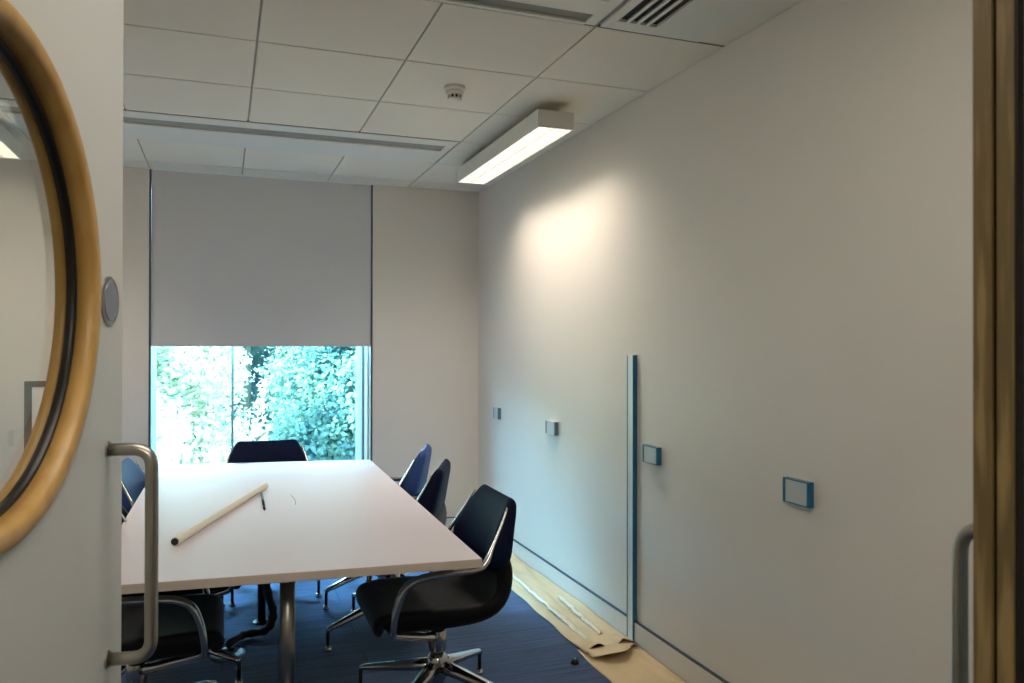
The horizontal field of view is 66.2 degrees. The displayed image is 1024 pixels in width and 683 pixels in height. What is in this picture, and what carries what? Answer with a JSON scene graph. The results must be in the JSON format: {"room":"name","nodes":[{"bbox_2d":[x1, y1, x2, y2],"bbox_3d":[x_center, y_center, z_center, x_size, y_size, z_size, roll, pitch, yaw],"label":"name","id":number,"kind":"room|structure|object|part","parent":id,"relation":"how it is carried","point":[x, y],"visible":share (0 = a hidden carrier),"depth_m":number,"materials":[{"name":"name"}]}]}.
{"room":"meeting room","nodes":[
{"label":"meeting room","id":0,"kind":"room"},
{"bbox_2d":[0,158,478,516],"bbox_3d":[-1.940,0.072,5.772,3.449,2.816,0.326,0,0,-20],"label":"wall","id":1,"kind":"structure","parent":0,"point":[426,241],"depth_m":5.97,"materials":[{"name":"paint"}]},
{"bbox_2d":[151,346,367,459],"bbox_3d":[-1.842,0.088,5.843,1.540,2.546,0.100,0,0,-20],"label":"window","id":2,"kind":"structure","parent":1,"relation":"in","point":[361,352],"depth_m":6.08,"materials":[{"name":"grey metal"}]},
{"bbox_2d":[148,169,372,460],"bbox_3d":[-1.780,0.088,5.674,1.538,2.544,0.028,0,0,-20],"label":"roller blind","id":3,"kind":"object","parent":2,"relation":"attached to","point":[234,260],"visible":0.94,"depth_m":5.66,"materials":[{"name":"grey fabric"}]},
{"bbox_3d":[-1.780,0.027,5.673,1.513,0.018,0.014,0,0,-20],"label":"rail","id":4,"kind":"part","parent":3,"relation":"part of","materials":[{"name":"white metal"}]},
{"bbox_2d":[445,518,454,531],"bbox_3d":[-0.665,1.430,6.055,0.820,0.108,0.014,0,0,-20],"label":"baseboard","id":5,"kind":"structure","parent":1,"relation":"attached to","point":[448,520],"depth_m":6.11,"materials":[{"name":"white paint"}]},
{"bbox_2d":[121,571,624,682],"bbox_3d":[-0.988,1.520,3.174,3.649,0.100,5.850,0,0,-20],"label":"floor","id":6,"kind":"structure","parent":0,"point":[517,644],"depth_m":3.76,"materials":[{"name":"blue carpet"}]},
{"bbox_2d":[24,381,45,448],"bbox_3d":[-2.748,0.857,4.878,0.460,1.233,0.416,0,0,-20],"label":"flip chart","id":7,"kind":"object","parent":6,"relation":"on","point":[33,390],"visible":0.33,"depth_m":4.73,"materials":[{"name":"white paper"}]},
{"bbox_2d":[121,588,223,682],"bbox_3d":[-1.340,1.039,2.817,0.577,0.856,0.588,0,0,-20],"label":"swivel chair","id":8,"kind":"object","parent":6,"relation":"on","point":[189,625],"visible":0.34,"depth_m":2.73,"materials":[{"name":"metal"}]},
{"bbox_3d":[-1.410,0.913,3.038,0.360,0.547,0.332,0,0,17],"label":"arm","id":9,"kind":"part","parent":8,"relation":"part of","materials":[{"name":"metal"}]},
{"bbox_3d":[-1.256,1.326,2.988,0.072,0.117,0.365,0,0,28],"label":"leg","id":10,"kind":"part","parent":8,"relation":"part of","materials":[{"name":"metal"}]},
{"bbox_2d":[122,458,235,639],"bbox_3d":[-1.744,1.044,4.063,0.577,0.856,0.588,0,0,-14],"label":"swivel chair","id":11,"kind":"object","parent":6,"relation":"on","point":[133,476],"visible":0.14,"depth_m":4.06,"materials":[{"name":"fabric"}]},
{"bbox_3d":[-1.676,0.916,3.842,0.332,0.547,0.360,0,0,39],"label":"arm","id":12,"kind":"part","parent":11,"relation":"part of","materials":[{"name":"metal"}]},
{"bbox_3d":[-1.944,0.749,4.014,0.167,0.278,0.524,0,0,-14],"label":"backrest","id":13,"kind":"part","parent":11,"relation":"part of","materials":[{"name":"blue fabric"}]},
{"bbox_3d":[-1.561,1.419,4.379,0.017,0.076,0.016,0,0,-14],"label":"foot post","id":14,"kind":"part","parent":11,"relation":"part of","materials":[{"name":"black metal"}]},
{"bbox_2d":[121,505,242,682],"bbox_3d":[-1.527,1.042,3.474,0.577,0.856,0.588,0,0,-30],"label":"swivel chair","id":15,"kind":"object","parent":6,"relation":"on","point":[220,591],"visible":0.06,"depth_m":3.37,"materials":[{"name":"metal"}]},
{"bbox_3d":[-1.574,1.327,3.277,0.072,0.117,0.365,0,0,12],"label":"leg","id":16,"kind":"part","parent":15,"relation":"part of","materials":[{"name":"metal"}]},
{"bbox_3d":[-1.705,0.746,3.371,0.167,0.278,0.524,0,0,-30],"label":"backrest","id":17,"kind":"part","parent":15,"relation":"part of","materials":[{"name":"blue fabric"}]},
{"bbox_3d":[-1.401,0.914,3.280,0.332,0.547,0.360,0,0,23],"label":"arm","id":18,"kind":"part","parent":15,"relation":"part of","materials":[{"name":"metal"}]},
{"bbox_3d":[-1.517,0.961,3.480,0.562,0.276,0.488,0,0,-30],"label":"seat","id":19,"kind":"part","parent":15,"relation":"part of","materials":[{"name":"black fabric"}]},
{"bbox_3d":[-1.345,1.328,3.411,0.365,0.117,0.072,0,0,18],"label":"leg","id":20,"kind":"part","parent":15,"relation":"part of","materials":[{"name":"metal"}]},
{"bbox_3d":[-1.174,1.415,3.374,0.017,0.076,0.016,0,0,-30],"label":"foot post","id":21,"kind":"part","parent":15,"relation":"part of","materials":[{"name":"black metal"}]},
{"bbox_2d":[210,647,245,660],"bbox_3d":[-1.337,1.466,3.695,0.156,0.012,0.156,0,0,-20],"label":"floor outlet","id":22,"kind":"object","parent":6,"relation":"on","point":[239,651],"visible":0.62,"depth_m":3.70,"materials":[{"name":"silver metal"}]},
{"bbox_2d":[220,439,321,606],"bbox_3d":[-1.454,1.047,4.697,0.588,0.856,0.577,0,0,-20],"label":"swivel chair","id":23,"kind":"object","parent":6,"relation":"on","point":[289,450],"visible":0.19,"depth_m":4.91,"materials":[{"name":"fabric"}]},
{"bbox_3d":[-1.525,0.753,4.892,0.524,0.278,0.167,0,0,-20],"label":"backrest","id":24,"kind":"part","parent":23,"relation":"part of","materials":[{"name":"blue fabric"}]},
{"bbox_3d":[-1.233,0.921,4.767,0.332,0.547,0.360,0,0,17],"label":"arm","id":25,"kind":"part","parent":23,"relation":"part of","materials":[{"name":"metal"}]},
{"bbox_3d":[-1.120,1.420,4.546,0.016,0.076,0.017,0,0,-20],"label":"foot post","id":26,"kind":"part","parent":23,"relation":"part of","materials":[{"name":"black metal"}]},
{"bbox_2d":[121,460,481,682],"bbox_3d":[-1.097,1.102,3.664,1.251,0.738,2.617,0,0,-20],"label":"meeting table","id":27,"kind":"object","parent":6,"relation":"on","point":[348,518],"visible":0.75,"depth_m":3.00,"materials":[{"name":"beige laminate"}]},
{"bbox_2d":[171,483,267,545],"bbox_3d":[-1.216,0.716,3.356,0.030,0.030,1.124,0,0,-1],"label":"tube","id":28,"kind":"object","parent":27,"relation":"on","point":[186,534],"visible":1,"depth_m":3.18,"materials":[{"name":"beige cardboard"}]},
{"bbox_2d":[225,583,277,647],"bbox_3d":[-1.294,1.119,3.851,0.115,0.703,0.267,0,0,43],"label":"cable sleeve","id":29,"kind":"object","parent":27,"relation":"hanging from","point":[267,591],"visible":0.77,"depth_m":3.89,"materials":[{"name":"black plastic"}]},
{"bbox_3d":[-1.316,1.467,4.124,0.090,0.012,0.090,0,0,-20],"label":"foot plate","id":30,"kind":"part","parent":27,"relation":"part of","materials":[{"name":"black metal"}]},
{"bbox_3d":[-1.315,1.118,4.126,0.042,0.688,0.042,0,0,-20],"label":"leg","id":31,"kind":"part","parent":27,"relation":"part of","materials":[{"name":"black metal"}]},
{"bbox_2d":[260,492,265,509],"bbox_3d":[-1.135,0.727,3.578,0.012,0.011,0.375,0,0,-20],"label":"marker pen","id":32,"kind":"object","parent":27,"relation":"on","point":[261,493],"visible":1,"depth_m":3.54,"materials":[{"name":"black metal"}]},
{"bbox_3d":[-0.813,1.113,2.840,0.054,0.688,0.054,0,0,-20],"label":"leg","id":33,"kind":"part","parent":27,"relation":"part of","materials":[{"name":"silver metal"}]},
{"bbox_2d":[323,444,431,609],"bbox_3d":[-0.770,1.048,4.596,0.577,0.856,0.588,0,0,0],"label":"swivel chair","id":34,"kind":"object","parent":6,"relation":"on","point":[413,482],"visible":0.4,"depth_m":4.39,"materials":[{"name":"fabric"}]},
{"bbox_3d":[-1.026,1.419,4.331,0.017,0.076,0.016,0,0,0],"label":"foot post","id":35,"kind":"part","parent":34,"relation":"part of","materials":[{"name":"black metal"}]},
{"bbox_3d":[-0.909,1.333,4.461,0.365,0.117,0.072,0,0,-42],"label":"leg","id":36,"kind":"part","parent":34,"relation":"part of","materials":[{"name":"metal"}]},
{"bbox_3d":[-0.781,0.922,4.827,0.360,0.547,0.332,0,0,-37],"label":"arm","id":37,"kind":"part","parent":34,"relation":"part of","materials":[{"name":"metal"}]},
{"bbox_3d":[-0.779,0.920,4.365,0.360,0.547,0.332,0,0,37],"label":"arm","id":38,"kind":"part","parent":34,"relation":"part of","materials":[{"name":"metal"}]},
{"bbox_3d":[-0.562,0.753,4.598,0.167,0.278,0.524,0,0,0],"label":"backrest","id":39,"kind":"part","parent":34,"relation":"part of","materials":[{"name":"blue fabric"}]},
{"bbox_2d":[324,459,450,651],"bbox_3d":[-0.612,1.046,3.993,0.577,0.856,0.588,0,0,2],"label":"swivel chair","id":40,"kind":"object","parent":6,"relation":"on","point":[432,497],"visible":0.3,"depth_m":3.80,"materials":[{"name":"fabric"}]},
{"bbox_3d":[-0.876,1.417,3.737,0.017,0.076,0.016,0,0,2],"label":"foot post","id":41,"kind":"part","parent":40,"relation":"part of","materials":[{"name":"black metal"}]},
{"bbox_3d":[-0.743,1.331,3.851,0.072,0.117,0.365,0,0,44],"label":"leg","id":42,"kind":"part","parent":40,"relation":"part of","materials":[{"name":"metal"}]},
{"bbox_3d":[-0.860,1.419,4.262,0.017,0.076,0.016,0,0,2],"label":"foot post","id":43,"kind":"part","parent":40,"relation":"part of","materials":[{"name":"black metal"}]},
{"bbox_3d":[-0.629,0.917,3.763,0.360,0.547,0.332,0,0,39],"label":"arm","id":44,"kind":"part","parent":40,"relation":"part of","materials":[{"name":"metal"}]},
{"bbox_3d":[-0.405,0.751,3.988,0.167,0.278,0.524,0,0,2],"label":"backrest","id":45,"kind":"part","parent":40,"relation":"part of","materials":[{"name":"blue fabric"}]},
{"bbox_3d":[-0.622,0.965,3.994,0.562,0.276,0.488,0,0,2],"label":"seat","id":46,"kind":"part","parent":40,"relation":"part of","materials":[{"name":"black fabric"}]},
{"bbox_2d":[356,484,516,682],"bbox_3d":[-0.305,1.042,3.145,0.577,0.856,0.588,0,0,-20],"label":"swivel chair","id":47,"kind":"object","parent":6,"relation":"on","point":[420,608],"visible":0.94,"depth_m":3.07,"materials":[{"name":"black fabric"}]},
{"bbox_3d":[-0.637,1.415,3.301,0.017,0.076,0.016,0,0,-20],"label":"foot post","id":48,"kind":"part","parent":47,"relation":"part of","materials":[{"name":"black metal"}]},
{"bbox_3d":[-0.475,1.329,3.236,0.365,0.117,0.072,0,0,28],"label":"leg","id":49,"kind":"part","parent":47,"relation":"part of","materials":[{"name":"metal"}]},
{"bbox_3d":[-0.395,0.916,3.359,0.332,0.547,0.360,0,0,33],"label":"arm","id":50,"kind":"part","parent":47,"relation":"part of","materials":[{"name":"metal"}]},
{"bbox_3d":[-0.390,1.328,2.971,0.072,0.117,0.365,0,0,28],"label":"leg","id":51,"kind":"part","parent":47,"relation":"part of","materials":[{"name":"metal"}]},
{"bbox_3d":[-0.315,0.961,3.141,0.562,0.276,0.488,0,0,-20],"label":"seat","id":52,"kind":"part","parent":47,"relation":"part of","materials":[{"name":"black fabric"}]},
{"bbox_3d":[-0.235,0.914,2.924,0.360,0.547,0.332,0,0,17],"label":"arm","id":53,"kind":"part","parent":47,"relation":"part of","materials":[{"name":"metal"}]},
{"bbox_3d":[-0.225,1.329,3.328,0.072,0.117,0.365,0,0,22],"label":"leg","id":54,"kind":"part","parent":47,"relation":"part of","materials":[{"name":"metal"}]},
{"bbox_3d":[-0.117,1.329,3.071,0.365,0.117,0.072,0,0,22],"label":"leg","id":55,"kind":"part","parent":47,"relation":"part of","materials":[{"name":"metal"}]},
{"bbox_3d":[-0.144,1.417,3.482,0.017,0.076,0.016,0,0,-20],"label":"foot post","id":56,"kind":"part","parent":47,"relation":"part of","materials":[{"name":"black metal"}]},
{"bbox_3d":[-0.110,0.748,3.217,0.167,0.278,0.524,0,0,-20],"label":"backrest","id":57,"kind":"part","parent":47,"relation":"part of","materials":[{"name":"black fabric"}]},
{"bbox_2d":[452,532,637,653],"bbox_3d":[0.038,1.449,4.921,0.282,0.052,2.540,0,0,-20],"label":"paper","id":58,"kind":"object","parent":6,"relation":"on","point":[541,585],"visible":0.52,"depth_m":4.28,"materials":[{"name":"beige paper"}]},
{"bbox_2d":[513,573,587,638],"bbox_3d":[0.131,1.447,4.513,0.043,0.023,1.518,0,0,-18],"label":"film","id":59,"kind":"object","parent":58,"relation":"on","point":[562,617],"visible":0.77,"depth_m":4.21,"materials":[{"name":"white plastic"}]},
{"bbox_2d":[558,596,602,633],"bbox_3d":[0.352,1.446,4.174,0.044,0.023,0.608,0,0,-17],"label":"film","id":60,"kind":"object","parent":58,"relation":"on","point":[573,609],"visible":1,"depth_m":4.14,"materials":[{"name":"white plastic"}]},
{"bbox_2d":[571,658,578,664],"bbox_3d":[0.287,1.461,3.590,0.038,0.025,0.038,0,0,-20],"label":"cap","id":61,"kind":"object","parent":6,"relation":"on","point":[574,661],"visible":1,"depth_m":3.58,"materials":[{"name":"black rubber"}]},
{"bbox_2d":[577,644,686,682],"bbox_3d":[0.888,1.464,2.464,0.385,0.009,2.820,0,0,-20],"label":"paper","id":62,"kind":"object","parent":6,"relation":"on","point":[632,665],"visible":0.78,"depth_m":3.53,"materials":[{"name":"beige paper"}]},
{"bbox_2d":[586,638,635,657],"bbox_3d":[0.497,1.440,3.687,0.291,0.037,0.155,0,0,-33],"label":"flap","id":63,"kind":"object","parent":62,"relation":"on","point":[624,645],"visible":0.98,"depth_m":3.67,"materials":[{"name":"beige paper"}]},
{"bbox_2d":[0,0,800,191],"bbox_3d":[-0.948,-1.270,3.089,3.449,0.150,5.404,0,0,-20],"label":"ceiling","id":64,"kind":"structure","parent":0,"point":[367,66],"depth_m":3.46,"materials":[{"name":"tile"}]},
{"bbox_2d":[0,123,21,159],"bbox_3d":[-2.700,-1.129,3.869,0.196,0.132,1.430,0,0,-20],"label":"ceiling light","id":65,"kind":"object","parent":64,"relation":"hanging from","point":[10,147],"visible":1,"depth_m":4.39,"materials":[{"name":"white metal"}]},
{"bbox_2d":[0,98,458,162],"bbox_3d":[-1.536,-1.192,4.532,2.385,0.012,0.599,0,0,-20],"label":"air vent","id":66,"kind":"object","parent":64,"relation":"attached to","point":[136,124],"depth_m":4.58,"materials":[{"name":"white metal"}]},
{"bbox_2d":[444,84,464,101],"bbox_3d":[-0.268,-1.160,3.678,0.100,0.064,0.100,0,0,-20],"label":"smoke detector","id":67,"kind":"object","parent":64,"relation":"attached to","point":[454,92],"visible":1,"depth_m":3.65,"materials":[{"name":"white plastic"}]},
{"bbox_2d":[457,109,573,184],"bbox_3d":[-0.027,-1.121,4.566,0.196,0.132,1.430,0,0,-20],"label":"ceiling light","id":68,"kind":"object","parent":64,"relation":"hanging from","point":[542,128],"visible":1,"depth_m":4.32,"materials":[{"name":"white metal"}]},
{"bbox_2d":[430,0,623,25],"bbox_3d":[-0.706,-1.200,2.280,2.385,0.012,0.599,0,0,-20],"label":"air vent","id":69,"kind":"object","parent":64,"relation":"attached to","point":[584,12],"depth_m":2.81,"materials":[{"name":"white metal"}]},
{"bbox_2d":[598,0,763,46],"bbox_3d":[0.694,-1.194,2.799,0.562,0.014,0.596,0,0,-20],"label":"ceiling vent","id":70,"kind":"object","parent":64,"relation":"in","point":[694,21],"visible":1,"depth_m":2.88,"materials":[{"name":"white metal"}]},
{"bbox_2d":[478,0,972,682],"bbox_3d":[0.680,0.068,3.820,0.120,2.816,5.900,0,0,-20],"label":"wall","id":71,"kind":"structure","parent":0,"point":[778,230],"depth_m":2.96,"materials":[{"name":"paint"}]},
{"bbox_2d":[493,407,500,419],"bbox_3d":[-0.109,0.526,5.753,0.023,0.083,0.107,0,0,-20],"label":"socket","id":72,"kind":"object","parent":71,"relation":"attached to","point":[496,410],"visible":1,"depth_m":5.73,"materials":[{"name":"grey plastic"}]},
{"bbox_3d":[-0.108,0.526,5.753,0.022,0.077,0.101,0,0,-20],"label":"plate","id":73,"kind":"part","parent":72,"relation":"part of","materials":[{"name":"grey plastic"}]},
{"bbox_2d":[545,420,557,435],"bbox_3d":[0.243,0.526,4.793,0.025,0.082,0.142,0,0,-20],"label":"socket","id":74,"kind":"object","parent":71,"relation":"attached to","point":[551,427],"visible":1,"depth_m":4.77,"materials":[{"name":"grey plastic"}]},
{"bbox_3d":[0.244,0.526,4.793,0.024,0.076,0.136,0,0,-20],"label":"plate","id":75,"kind":"part","parent":74,"relation":"part of","materials":[{"name":"grey"}]},
{"bbox_2d":[512,541,723,682],"bbox_3d":[0.656,1.421,3.680,0.014,0.108,5.384,0,0,-20],"label":"baseboard","id":76,"kind":"structure","parent":71,"relation":"attached to","point":[687,670],"depth_m":3.93,"materials":[{"name":"white paint"}]},
{"bbox_2d":[513,539,728,682],"bbox_3d":[0.656,1.364,3.681,0.014,0.005,5.384,0,0,-20],"label":"trim","id":77,"kind":"structure","parent":71,"relation":"attached to","point":[516,541],"depth_m":3.83,"materials":[{"name":"grey metal"}]},
{"bbox_2d":[627,355,636,640],"bbox_3d":[0.589,0.763,3.855,0.024,1.393,0.060,0,0,-20],"label":"wall post","id":78,"kind":"object","parent":71,"relation":"attached to","point":[631,360],"visible":0.99,"depth_m":3.83,"materials":[{"name":"grey metal"}]},
{"bbox_3d":[0.589,0.765,3.856,0.022,1.389,0.056,0,0,-20],"label":"post","id":79,"kind":"part","parent":78,"relation":"part of","materials":[{"name":"white plastic"}]},
{"bbox_2d":[642,444,661,465],"bbox_3d":[0.655,0.530,3.676,0.025,0.082,0.132,0,0,-20],"label":"socket","id":80,"kind":"object","parent":71,"relation":"attached to","point":[651,454],"visible":1,"depth_m":3.66,"materials":[{"name":"grey plastic"}]},
{"bbox_3d":[0.655,0.530,3.676,0.024,0.076,0.126,0,0,-20],"label":"plate","id":81,"kind":"part","parent":80,"relation":"part of","materials":[{"name":"grey plastic"}]},
{"bbox_2d":[783,477,813,507],"bbox_3d":[0.999,0.526,2.743,0.023,0.087,0.131,0,0,-20],"label":"socket","id":82,"kind":"object","parent":71,"relation":"attached to","point":[799,492],"visible":1,"depth_m":2.73,"materials":[{"name":"grey plastic"}]},
{"bbox_3d":[1.000,0.526,2.743,0.022,0.081,0.125,0,0,-20],"label":"plate","id":83,"kind":"part","parent":82,"relation":"part of","materials":[{"name":"grey plastic"}]},
{"bbox_3d":[0.001,0.052,0.501,3.449,2.816,0.100,0,0,-20],"label":"wall","id":84,"kind":"structure","parent":0,"visible":0},
{"bbox_2d":[0,0,158,682],"bbox_3d":[-0.550,0.378,0.773,0.179,2.154,0.924,0,0,-10],"label":"door","id":85,"kind":"structure","parent":84,"relation":"in","point":[61,61],"depth_m":1.06,"materials":[{"name":"grey paint"}]},
{"bbox_3d":[-0.566,0.316,1.171,0.072,0.330,0.019,0,0,-10],"label":"pull handle","id":86,"kind":"part","parent":85,"relation":"part of","materials":[{"name":"silver metal"}]},
{"bbox_2d":[952,0,1023,682],"bbox_3d":[0.813,0.380,0.825,0.918,2.154,0.117,0,0,-20],"label":"door","id":87,"kind":"structure","parent":84,"relation":"in","point":[996,531],"depth_m":0.64,"materials":[{"name":"brown"}]},
{"bbox_3d":[0.429,0.330,0.709,0.014,0.331,0.069,0,0,-20],"label":"pull handle","id":88,"kind":"part","parent":87,"relation":"part of","materials":[{"name":"silver metal"}]},
{"label":"outside","id":89,"kind":"structure","parent":0,"visible":0},
{"bbox_2d":[251,419,278,440],"bbox_3d":[-11.501,5.677,31.176,60.000,0.200,53.500,0,0,-20],"label":"ground","id":90,"kind":"structure","parent":89,"point":[261,431],"depth_m":51.03,"materials":[{"name":"white"}]},
{"bbox_2d":[156,346,267,464],"bbox_3d":[-4.412,1.962,8.780,3.173,7.074,3.216,0,0,39],"label":"tree","id":91,"kind":"object","parent":90,"relation":"on","point":[190,379],"visible":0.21,"depth_m":8.73,"materials":[{"name":"green plant"}]},
{"bbox_2d":[168,346,328,459],"bbox_3d":[-5.680,1.476,15.597,7.817,8.101,3.418,0,0,-15],"label":"tree","id":92,"kind":"object","parent":90,"relation":"on","point":[259,353],"visible":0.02,"depth_m":15.62,"materials":[{"name":"green plant"}]},
{"bbox_2d":[262,347,355,460],"bbox_3d":[-2.203,2.239,12.351,3.425,6.558,2.702,0,0,-37],"label":"tree","id":93,"kind":"object","parent":90,"relation":"on","point":[335,425],"visible":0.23,"depth_m":11.64,"materials":[{"name":"green plant"}]}
]}

